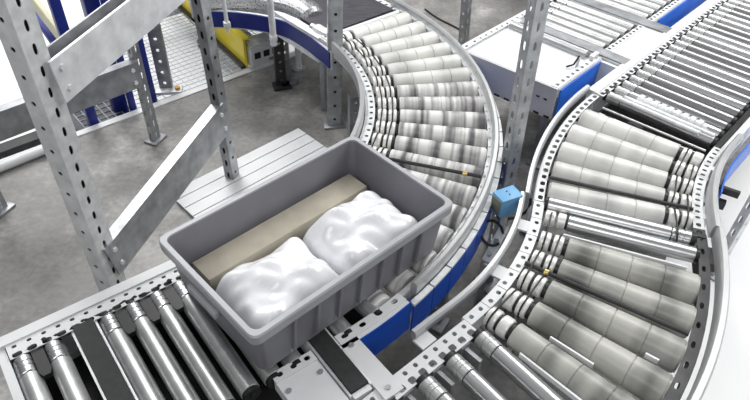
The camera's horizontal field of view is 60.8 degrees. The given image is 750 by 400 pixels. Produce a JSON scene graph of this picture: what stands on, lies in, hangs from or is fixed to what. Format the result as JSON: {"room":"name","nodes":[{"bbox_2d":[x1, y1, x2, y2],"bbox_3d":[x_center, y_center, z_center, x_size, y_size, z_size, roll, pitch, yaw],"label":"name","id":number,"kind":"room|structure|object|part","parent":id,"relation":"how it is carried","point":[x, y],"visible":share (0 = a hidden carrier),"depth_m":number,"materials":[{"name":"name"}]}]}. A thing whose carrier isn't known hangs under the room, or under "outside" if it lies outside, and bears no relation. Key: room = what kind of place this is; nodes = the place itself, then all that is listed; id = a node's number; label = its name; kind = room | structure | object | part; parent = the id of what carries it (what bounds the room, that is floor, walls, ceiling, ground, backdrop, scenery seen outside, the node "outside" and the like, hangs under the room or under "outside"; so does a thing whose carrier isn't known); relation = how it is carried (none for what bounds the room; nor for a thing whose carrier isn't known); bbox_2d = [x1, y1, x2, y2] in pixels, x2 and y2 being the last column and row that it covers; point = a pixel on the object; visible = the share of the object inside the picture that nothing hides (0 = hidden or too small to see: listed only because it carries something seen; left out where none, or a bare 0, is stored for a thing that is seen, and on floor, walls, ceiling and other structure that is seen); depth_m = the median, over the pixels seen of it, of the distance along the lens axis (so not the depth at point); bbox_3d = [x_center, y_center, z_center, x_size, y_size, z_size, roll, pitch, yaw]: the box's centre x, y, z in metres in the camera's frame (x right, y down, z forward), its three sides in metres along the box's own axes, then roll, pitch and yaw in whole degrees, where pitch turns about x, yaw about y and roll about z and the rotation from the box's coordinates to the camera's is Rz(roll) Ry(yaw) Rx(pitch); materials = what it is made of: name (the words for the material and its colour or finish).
{"room":"distribution center","nodes":[
{"label":"distribution center","id":0,"kind":"room"},
{"bbox_2d":[35,12,55,42],"bbox_3d":[-1.556,-0.711,3.222,0.578,0.497,0.046,32,50,29],"label":"bar","id":1,"kind":"object","parent":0,"point":[50,37],"visible":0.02,"depth_m":3.20,"materials":[{"name":"blue paint"}]},
{"bbox_2d":[0,0,294,143],"bbox_3d":[-3.449,-1.621,4.563,6.484,0.053,10.125,2,42,0],"label":"floor","id":2,"kind":"structure","parent":0,"point":[10,91],"depth_m":3.73,"materials":[{"name":"white concrete"}]},
{"bbox_2d":[0,131,40,158],"bbox_3d":[-1.649,-0.195,2.912,0.314,0.135,0.068,-29,51,-30],"label":"channel","id":3,"kind":"object","parent":2,"relation":"on","point":[30,140],"visible":0.22,"depth_m":2.88,"materials":[{"name":"metal"}]},
{"bbox_2d":[31,0,58,38],"bbox_3d":[-1.558,-0.791,3.231,0.247,0.596,0.054,-4,42,-7],"label":"bar","id":4,"kind":"object","parent":2,"relation":"on","point":[40,9],"visible":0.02,"depth_m":3.11,"materials":[{"name":"beige paint"}]},
{"bbox_2d":[47,0,98,126],"bbox_3d":[-1.302,-0.603,2.755,0.065,0.972,0.065,-27,50,-29],"label":"steel post","id":5,"kind":"object","parent":2,"relation":"on","point":[55,6],"visible":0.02,"depth_m":2.62,"materials":[{"name":"blue metal"}]},
{"bbox_2d":[70,100,124,130],"bbox_3d":[-1.351,-0.383,3.129,0.194,0.141,0.261,-29,50,-30],"label":"floor grate","id":6,"kind":"object","parent":2,"relation":"on","point":[104,112],"visible":0.3,"depth_m":3.07,"materials":[{"name":"grey metal"}]},
{"bbox_2d":[80,0,129,113],"bbox_3d":[-1.227,-0.704,2.870,0.097,0.972,0.097,-27,50,-29],"label":"steel post","id":7,"kind":"object","parent":2,"relation":"on","point":[118,104],"visible":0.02,"depth_m":3.03,"materials":[{"name":"blue metal"}]},
{"bbox_2d":[100,0,136,111],"bbox_3d":[-1.151,-0.682,2.848,0.045,0.972,0.045,-27,50,-29],"label":"steel post","id":8,"kind":"object","parent":2,"relation":"on","point":[130,97],"visible":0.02,"depth_m":3.01,"materials":[{"name":"blue metal"}]},
{"bbox_2d":[123,9,258,108],"bbox_3d":[-1.094,-0.827,3.555,0.920,0.029,0.918,-29,50,-30],"label":"deck","id":9,"kind":"object","parent":8,"relation":"attached to","point":[176,11],"visible":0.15,"depth_m":3.49,"materials":[{"name":"grey metal"}]},
{"bbox_2d":[147,23,182,95],"bbox_3d":[-1.041,-0.755,3.028,0.162,0.556,0.082,-5,42,-7],"label":"support leg","id":10,"kind":"object","parent":9,"relation":"on","point":[168,88],"visible":0.69,"depth_m":3.12,"materials":[{"name":"metal"}]},
{"bbox_2d":[241,29,251,36],"bbox_3d":[-0.727,-0.879,3.512,0.094,0.078,0.091,-25,49,-27],"label":"base cabinet","id":11,"kind":"object","parent":9,"relation":"on","point":[246,32],"visible":0.09,"depth_m":3.49,"materials":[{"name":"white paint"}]},
{"bbox_2d":[138,38,157,102],"bbox_3d":[-1.079,-0.741,2.917,0.045,0.972,0.045,-27,50,-29],"label":"steel post","id":12,"kind":"object","parent":2,"relation":"on","point":[140,42],"visible":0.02,"depth_m":3.02,"materials":[{"name":"blue metal"}]},
{"bbox_2d":[0,0,749,399],"bbox_3d":[0.008,-0.216,2.983,12.150,0.166,11.475,2,42,0],"label":"floor","id":13,"kind":"structure","parent":0,"point":[45,270],"depth_m":2.56,"materials":[{"name":"concrete"}]},
{"bbox_2d":[0,145,44,172],"bbox_3d":[-1.550,-0.150,2.693,0.367,0.042,0.043,-31,52,-31],"label":"pipe","id":14,"kind":"object","parent":13,"relation":"on","point":[36,152],"visible":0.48,"depth_m":2.71,"materials":[{"name":"white metal"}]},
{"bbox_2d":[0,42,166,217],"bbox_3d":[-1.214,-0.476,2.374,0.097,0.972,0.781,35,51,31],"label":"support stand","id":15,"kind":"object","parent":13,"relation":"on","point":[123,77],"visible":0.66,"depth_m":2.53,"materials":[{"name":"metal"}]},
{"bbox_3d":[-1.470,0.036,2.514,0.065,0.011,0.084,16,44,15],"label":"foot plate","id":16,"kind":"part","parent":15,"relation":"part of","materials":[{"name":"metal"}]},
{"bbox_3d":[-0.989,-0.276,2.881,0.065,0.011,0.084,16,44,15],"label":"foot plate","id":17,"kind":"part","parent":15,"relation":"part of","materials":[{"name":"metal"}]},
{"bbox_2d":[0,0,238,291],"bbox_3d":[-0.728,-0.333,2.035,0.112,1.242,0.812,17,44,16],"label":"storage rack","id":18,"kind":"object","parent":13,"relation":"on","point":[48,77],"visible":0.94,"depth_m":1.85,"materials":[{"name":"metal"}]},
{"bbox_3d":[-0.723,-0.570,1.842,0.006,0.110,0.700,15,43,13],"label":"plate","id":19,"kind":"part","parent":18,"relation":"part of","materials":[{"name":"metal"}]},
{"bbox_2d":[0,51,302,160],"bbox_3d":[-2.205,0.234,2.388,4.792,0.167,0.038,-29,50,-30],"label":"trim","id":20,"kind":"structure","parent":13,"relation":"attached to","point":[103,124],"depth_m":3.10,"materials":[{"name":"white paint"}]},
{"bbox_2d":[0,260,411,399],"bbox_3d":[-0.368,0.514,1.713,0.919,0.435,0.687,-26,49,-28],"label":"conveyor","id":21,"kind":"object","parent":13,"relation":"on","point":[144,336],"visible":0.69,"depth_m":1.57,"materials":[{"name":"silver metal"}]},
{"bbox_3d":[-0.746,0.544,1.419,0.020,0.086,0.601,-26,49,-28],"label":"plate","id":22,"kind":"part","parent":21,"relation":"part of","materials":[{"name":"white paint"}]},
{"bbox_3d":[-0.619,0.262,1.755,0.752,0.131,0.057,-26,49,-28],"label":"rail","id":23,"kind":"part","parent":21,"relation":"part of","materials":[{"name":"silver metal"}]},
{"bbox_3d":[-0.553,0.223,1.721,0.816,0.020,0.030,-26,49,-28],"label":"drive cord","id":24,"kind":"part","parent":21,"relation":"part of","materials":[{"name":"black rubber"}]},
{"bbox_2d":[45,308,365,399],"bbox_3d":[-0.414,0.412,1.705,0.876,0.013,0.468,-26,49,-28],"label":"drip tray","id":25,"kind":"object","parent":21,"relation":"on","point":[352,316],"depth_m":1.66,"materials":[{"name":"black"}]},
{"bbox_2d":[158,136,452,369],"bbox_3d":[-0.165,0.118,1.694,0.670,0.184,0.409,-32,52,-32],"label":"tote","id":26,"kind":"object","parent":21,"relation":"on","point":[187,243],"visible":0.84,"depth_m":1.67,"materials":[{"name":"grey plastic"}]},
{"bbox_3d":[-0.401,0.236,1.496,0.014,0.022,0.120,-32,52,-32],"label":"handle","id":27,"kind":"part","parent":26,"relation":"part of","materials":[{"name":"plastic"}]},
{"bbox_2d":[215,237,338,328],"bbox_3d":[-0.234,0.213,1.595,0.280,0.152,0.235,-32,52,-32],"label":"parcel","id":28,"kind":"object","parent":26,"relation":"in","point":[259,291],"visible":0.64,"depth_m":1.54,"materials":[{"name":"white plastic"}]},
{"bbox_2d":[192,174,366,290],"bbox_3d":[-0.247,0.089,1.783,0.540,0.080,0.080,-32,52,-32],"label":"carton","id":29,"kind":"object","parent":26,"relation":"in","point":[259,242],"visible":0.59,"depth_m":1.73,"materials":[{"name":"beige cardboard"}]},
{"bbox_2d":[302,191,417,274],"bbox_3d":[-0.031,0.086,1.740,0.280,0.159,0.235,-32,52,-32],"label":"parcel","id":30,"kind":"object","parent":26,"relation":"in","point":[348,233],"visible":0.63,"depth_m":1.68,"materials":[{"name":"white plastic"}]},
{"bbox_3d":[-0.138,0.468,1.495,0.115,0.036,0.181,-26,49,-28],"label":"bridge plate","id":31,"kind":"part","parent":21,"relation":"part of","materials":[{"name":"white paint"}]},
{"bbox_3d":[0.052,0.379,1.608,0.242,0.043,0.198,-30,51,-30],"label":"rail","id":32,"kind":"part","parent":21,"relation":"part of","materials":[{"name":"silver metal"}]},
{"bbox_2d":[177,0,249,68],"bbox_3d":[-1.031,-1.103,3.684,0.068,0.163,1.238,-25,48,-27],"label":"guard","id":33,"kind":"object","parent":13,"relation":"on","point":[233,44],"visible":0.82,"depth_m":3.41,"materials":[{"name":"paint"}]},
{"bbox_2d":[176,128,326,218],"bbox_3d":[-0.512,-0.113,2.716,0.675,0.016,0.248,-32,52,-32],"label":"floor plate","id":34,"kind":"object","parent":13,"relation":"on","point":[211,190],"visible":0.69,"depth_m":2.71,"materials":[{"name":"white paint"}]},
{"bbox_2d":[245,32,273,67],"bbox_3d":[-0.602,-0.796,3.389,0.176,0.126,0.132,-25,49,-27],"label":"base cabinet","id":35,"kind":"object","parent":13,"relation":"on","point":[259,50],"visible":0.61,"depth_m":3.34,"materials":[{"name":"beige metal"}]},
{"bbox_3d":[-0.604,-0.841,3.354,0.158,0.011,0.109,-25,49,-27],"label":"lid","id":36,"kind":"part","parent":35,"relation":"part of","materials":[{"name":"white metal"}]},
{"bbox_2d":[254,48,272,59],"bbox_3d":[-0.569,-0.771,3.351,0.140,0.034,0.006,-25,49,-27],"label":"vent","id":37,"kind":"object","parent":35,"relation":"attached to","point":[260,53],"depth_m":3.34,"materials":[{"name":"black metal"}]},
{"bbox_2d":[197,0,332,91],"bbox_3d":[-0.562,-0.931,3.029,1.075,0.810,0.405,21,45,20],"label":"conveyor","id":38,"kind":"object","parent":13,"relation":"on","point":[227,19],"visible":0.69,"depth_m":2.97,"materials":[{"name":"blue metal"}]},
{"bbox_3d":[-0.683,-0.974,2.837,0.018,0.497,0.019,2,42,0],"label":"guide post","id":39,"kind":"part","parent":38,"relation":"part of","materials":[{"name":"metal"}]},
{"bbox_3d":[-0.455,-0.893,2.758,0.029,0.497,0.030,2,42,0],"label":"guide post","id":40,"kind":"part","parent":38,"relation":"part of","materials":[{"name":"metal"}]},
{"bbox_3d":[-0.471,-0.762,2.922,0.726,0.086,0.147,21,45,20],"label":"edge trim","id":41,"kind":"part","parent":38,"relation":"part of","materials":[{"name":"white metal"}]},
{"bbox_3d":[-0.471,-0.705,3.139,0.050,0.301,0.030,-11,44,-15],"label":"support leg","id":42,"kind":"part","parent":38,"relation":"part of","materials":[{"name":"metal"}]},
{"bbox_2d":[189,0,399,85],"bbox_3d":[-0.639,-1.098,3.497,0.479,0.428,1.808,-30,51,-30],"label":"conveyor","id":43,"kind":"object","parent":13,"relation":"on","point":[356,13],"visible":0.49,"depth_m":2.95,"materials":[{"name":"grey metal"}]},
{"bbox_3d":[-1.035,-1.167,3.643,0.050,0.281,0.030,-30,51,-30],"label":"support leg","id":44,"kind":"part","parent":43,"relation":"part of","materials":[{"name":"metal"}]},
{"bbox_2d":[209,0,322,19],"bbox_3d":[-0.528,-0.938,3.005,0.617,0.077,0.232,9,42,7],"label":"hood","id":45,"kind":"object","parent":43,"relation":"attached to","point":[295,8],"visible":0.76,"depth_m":2.96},
{"bbox_3d":[-0.453,-0.715,3.166,0.050,0.281,0.030,-30,51,-30],"label":"support leg","id":46,"kind":"part","parent":43,"relation":"part of","materials":[{"name":"metal"}]},
{"bbox_3d":[-0.816,-1.119,3.309,0.042,0.120,1.755,-30,51,-30],"label":"rail","id":47,"kind":"part","parent":43,"relation":"part of","materials":[{"name":"metal"}]},
{"bbox_2d":[292,48,305,73],"bbox_3d":[-0.395,-0.832,3.236,0.071,0.394,0.071,2,42,0],"label":"pole","id":48,"kind":"object","parent":13,"relation":"on","point":[298,68],"visible":0.4,"depth_m":3.33,"materials":[{"name":"metal"}]},
{"bbox_2d":[309,23,326,110],"bbox_3d":[-0.247,-0.603,2.962,0.045,0.430,0.120,-30,51,-30],"label":"post","id":49,"kind":"object","parent":13,"relation":"on","point":[318,28],"visible":0.55,"depth_m":2.96,"materials":[{"name":"white metal"}]},
{"bbox_2d":[323,0,345,129],"bbox_3d":[-0.178,-0.718,2.688,0.101,0.972,0.081,-6,43,-9],"label":"post","id":50,"kind":"object","parent":13,"relation":"on","point":[334,120],"visible":0.88,"depth_m":2.81,"materials":[{"name":"metal"}]},
{"bbox_3d":[-0.192,-0.361,3.009,0.100,0.011,0.081,-6,43,-9],"label":"foot plate","id":51,"kind":"part","parent":50,"relation":"part of","materials":[{"name":"metal"}]},
{"bbox_2d":[319,0,502,335],"bbox_3d":[0.075,-0.180,2.487,0.768,0.453,1.846,2,42,0],"label":"conveyor","id":52,"kind":"object","parent":13,"relation":"on","point":[438,117],"visible":0.69,"depth_m":2.32,"materials":[{"name":"white paint"}]},
{"bbox_3d":[-0.168,-0.291,2.359,0.285,0.049,1.198,2,42,0],"label":"rail","id":53,"kind":"part","parent":52,"relation":"part of","materials":[{"name":"white metal"}]},
{"bbox_3d":[-0.096,-0.392,2.416,0.110,0.051,0.768,-2,42,-5],"label":"guard rail","id":54,"kind":"part","parent":52,"relation":"part of","materials":[{"name":"metal"}]},
{"bbox_3d":[-0.089,-0.331,2.754,0.050,0.281,0.030,-11,44,-15],"label":"support leg","id":55,"kind":"part","parent":52,"relation":"part of","materials":[{"name":"metal"}]},
{"bbox_3d":[0.189,-0.108,2.100,0.322,0.015,0.012,12,43,11],"label":"cross rod","id":56,"kind":"part","parent":52,"relation":"part of","materials":[{"name":"metal"}]},
{"bbox_3d":[0.211,0.294,2.073,0.050,0.281,0.030,23,46,22],"label":"support leg","id":57,"kind":"part","parent":52,"relation":"part of","materials":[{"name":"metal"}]},
{"bbox_3d":[0.246,-0.274,2.404,0.358,0.109,1.748,2,42,0],"label":"rail","id":58,"kind":"part","parent":52,"relation":"part of","materials":[{"name":"silver metal"}]},
{"bbox_3d":[0.250,-0.345,2.380,0.396,0.044,1.775,2,42,0],"label":"guard rail","id":59,"kind":"part","parent":52,"relation":"part of","materials":[{"name":"metal"}]},
{"bbox_3d":[0.280,-0.307,2.378,0.368,0.008,1.787,2,42,0],"label":"flange plate","id":60,"kind":"part","parent":52,"relation":"part of","materials":[{"name":"white metal"}]},
{"bbox_2d":[424,8,458,29],"bbox_3d":[0.421,-1.062,3.814,0.024,0.009,0.404,-25,49,-27],"label":"cable","id":61,"kind":"object","parent":13,"relation":"on","point":[429,12],"visible":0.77,"depth_m":3.83,"materials":[{"name":"black rubber"}]},
{"bbox_2d":[362,320,563,399],"bbox_3d":[0.101,0.758,1.465,0.829,0.430,0.516,-30,51,-31],"label":"conveyor","id":62,"kind":"object","parent":13,"relation":"on","point":[424,372],"visible":1,"depth_m":1.55,"materials":[{"name":"silver metal"}]},
{"bbox_3d":[-0.067,0.531,1.497,0.810,0.107,0.008,-30,51,-31],"label":"rail","id":63,"kind":"part","parent":62,"relation":"part of","materials":[{"name":"silver metal"}]},
{"bbox_2d":[458,0,471,44],"bbox_3d":[0.484,-1.084,3.243,0.088,0.810,0.087,-27,50,-29],"label":"post","id":64,"kind":"object","parent":13,"relation":"on","point":[466,6],"visible":0.64,"depth_m":3.36,"materials":[{"name":"metal"}]},
{"bbox_2d":[472,224,508,308],"bbox_3d":[0.377,0.241,2.124,0.031,0.332,0.147,23,46,22],"label":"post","id":65,"kind":"object","parent":13,"relation":"on","point":[490,253],"visible":0.63,"depth_m":2.04,"materials":[{"name":"white metal"}]},
{"bbox_3d":[0.347,0.296,2.108,0.020,0.270,0.030,2,42,0],"label":"post","id":66,"kind":"part","parent":65,"relation":"part of","materials":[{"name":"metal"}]},
{"bbox_3d":[0.385,0.140,2.041,0.030,0.064,0.132,24,46,22],"label":"arm","id":67,"kind":"part","parent":65,"relation":"part of","materials":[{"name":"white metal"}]},
{"bbox_2d":[474,185,531,293],"bbox_3d":[0.398,0.148,2.141,0.110,0.450,0.190,34,51,30],"label":"sensor","id":68,"kind":"object","parent":13,"relation":"on","point":[505,201],"visible":0.73,"depth_m":2.01,"materials":[{"name":"blue plastic"},{"name":"black rubber"}]},
{"bbox_2d":[483,0,549,246],"bbox_3d":[0.478,-0.299,2.049,0.104,1.242,0.076,-17,46,-20],"label":"post","id":69,"kind":"object","parent":13,"relation":"on","point":[537,17],"visible":0.7,"depth_m":2.00,"materials":[{"name":"metal"}]},
{"bbox_3d":[0.467,0.156,2.463,0.089,0.011,0.076,-17,46,-20],"label":"foot plate","id":70,"kind":"part","parent":69,"relation":"part of","materials":[{"name":"metal"}]},
{"bbox_2d":[411,191,729,399],"bbox_3d":[0.500,0.474,1.774,0.657,0.462,1.171,26,47,24],"label":"conveyor","id":71,"kind":"object","parent":13,"relation":"on","point":[627,292],"visible":0.98,"depth_m":1.70,"materials":[{"name":"silver metal"}]},
{"bbox_3d":[0.307,0.175,1.809,0.074,0.032,0.664,26,47,24],"label":"guard rail","id":72,"kind":"part","parent":71,"relation":"part of","materials":[{"name":"metal"}]},
{"bbox_3d":[0.386,0.206,1.878,0.052,0.107,0.550,23,46,21],"label":"rail","id":73,"kind":"part","parent":71,"relation":"part of","materials":[{"name":"silver metal"}]},
{"bbox_3d":[0.411,0.369,1.998,0.050,0.281,0.030,23,46,22],"label":"support leg","id":74,"kind":"part","parent":71,"relation":"part of","materials":[{"name":"metal"}]},
{"bbox_3d":[0.614,0.261,1.724,0.449,0.018,0.013,24,46,23],"label":"cross rod","id":75,"kind":"part","parent":71,"relation":"part of","materials":[{"name":"metal"}]},
{"bbox_3d":[0.745,0.441,1.632,0.095,0.107,1.027,26,47,24],"label":"rail","id":76,"kind":"part","parent":71,"relation":"part of","materials":[{"name":"grey metal"}]},
{"bbox_3d":[0.724,0.426,1.529,0.125,0.051,1.172,27,48,25],"label":"guard rail","id":77,"kind":"part","parent":71,"relation":"part of","materials":[{"name":"metal"}]},
{"bbox_2d":[462,0,706,170],"bbox_3d":[1.239,-0.848,3.270,0.584,0.468,2.003,33,50,30],"label":"conveyor","id":78,"kind":"object","parent":13,"relation":"on","point":[584,41],"visible":0.78,"depth_m":2.79,"materials":[{"name":"white metal"}]},
{"bbox_3d":[0.537,-0.490,2.672,0.478,0.142,0.016,31,49,28],"label":"plate","id":79,"kind":"part","parent":78,"relation":"part of","materials":[{"name":"white metal"}]},
{"bbox_3d":[0.717,-0.280,2.741,0.030,0.267,0.050,33,50,30],"label":"support leg","id":80,"kind":"part","parent":78,"relation":"part of","materials":[{"name":"metal"}]},
{"bbox_3d":[0.990,-0.523,2.724,0.093,0.120,0.016,33,50,30],"label":"cross plate","id":81,"kind":"part","parent":78,"relation":"part of","materials":[{"name":"white paint"}]},
{"bbox_3d":[1.396,-0.851,3.107,0.010,0.132,1.965,33,50,30],"label":"rail","id":82,"kind":"part","parent":78,"relation":"part of","materials":[{"name":"silver metal"}]},
{"bbox_3d":[1.160,-0.679,2.824,0.095,0.031,0.320,33,50,30],"label":"bridge plate","id":83,"kind":"part","parent":78,"relation":"part of","materials":[{"name":"white paint"}]},
{"bbox_2d":[520,84,749,247],"bbox_3d":[0.956,-0.012,2.332,0.750,0.461,0.825,18,44,16],"label":"conveyor","id":84,"kind":"object","parent":13,"relation":"on","point":[608,170],"visible":0.96,"depth_m":2.12,"materials":[{"name":"white paint"}]},
{"bbox_3d":[0.620,0.014,2.401,0.050,0.281,0.030,20,45,18],"label":"support leg","id":85,"kind":"part","parent":84,"relation":"part of","materials":[{"name":"metal"}]},
{"bbox_3d":[0.639,-0.233,2.276,0.063,0.032,0.743,21,45,20],"label":"guard rail","id":86,"kind":"part","parent":84,"relation":"part of","materials":[{"name":"metal"}]},
{"bbox_3d":[0.660,-0.174,2.311,0.057,0.107,0.729,21,45,20],"label":"rail","id":87,"kind":"part","parent":84,"relation":"part of","materials":[{"name":"silver metal"}]},
{"bbox_3d":[0.786,-0.024,2.057,0.446,0.021,0.024,14,43,13],"label":"cross rod","id":88,"kind":"part","parent":84,"relation":"part of","materials":[{"name":"metal"}]},
{"bbox_3d":[1.016,-0.262,2.344,0.392,0.009,0.009,31,49,28],"label":"cross rod","id":89,"kind":"part","parent":84,"relation":"part of","materials":[{"name":"silver metal"}]},
{"bbox_3d":[0.981,0.100,1.933,0.035,0.003,0.036,12,43,11],"label":"joint plate","id":90,"kind":"part","parent":84,"relation":"part of","materials":[{"name":"silver metal"}]},
{"bbox_3d":[1.095,0.001,2.136,0.042,0.107,0.485,21,45,20],"label":"rail","id":91,"kind":"part","parent":84,"relation":"part of","materials":[{"name":"silver metal"}]},
{"bbox_3d":[1.135,-0.066,2.093,0.064,0.051,0.550,22,46,21],"label":"guard rail","id":92,"kind":"part","parent":84,"relation":"part of","materials":[{"name":"metal"}]},
{"bbox_2d":[585,0,749,204],"bbox_3d":[1.727,-0.636,3.068,0.548,0.449,2.025,33,50,30],"label":"conveyor","id":93,"kind":"object","parent":13,"relation":"on","point":[691,83],"visible":0.95,"depth_m":2.58,"materials":[{"name":"silver metal"}]},
{"bbox_3d":[1.547,-0.860,3.101,0.041,0.120,2.025,33,50,30],"label":"rail","id":94,"kind":"part","parent":93,"relation":"part of","materials":[{"name":"silver metal"}]},
{"bbox_2d":[601,104,737,158],"bbox_3d":[1.735,-0.696,3.007,0.446,0.013,2.025,33,50,30],"label":"drip tray","id":95,"kind":"object","parent":93,"relation":"on","point":[614,108],"depth_m":2.51,"materials":[{"name":"black"}]},
{"bbox_3d":[1.903,-0.621,2.861,0.019,0.107,2.025,33,50,30],"label":"rail","id":96,"kind":"part","parent":93,"relation":"part of","materials":[{"name":"metal"}]},
{"bbox_2d":[710,195,749,281],"bbox_3d":[1.267,-0.031,2.107,0.081,0.810,0.068,-23,48,-25],"label":"post","id":97,"kind":"object","parent":13,"relation":"on","point":[740,226],"visible":0.56,"depth_m":2.21,"materials":[{"name":"metal"}]},
{"bbox_3d":[1.256,0.266,2.374,0.081,0.011,0.068,-23,48,-25],"label":"foot plate","id":98,"kind":"part","parent":97,"relation":"part of","materials":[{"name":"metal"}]}
]}

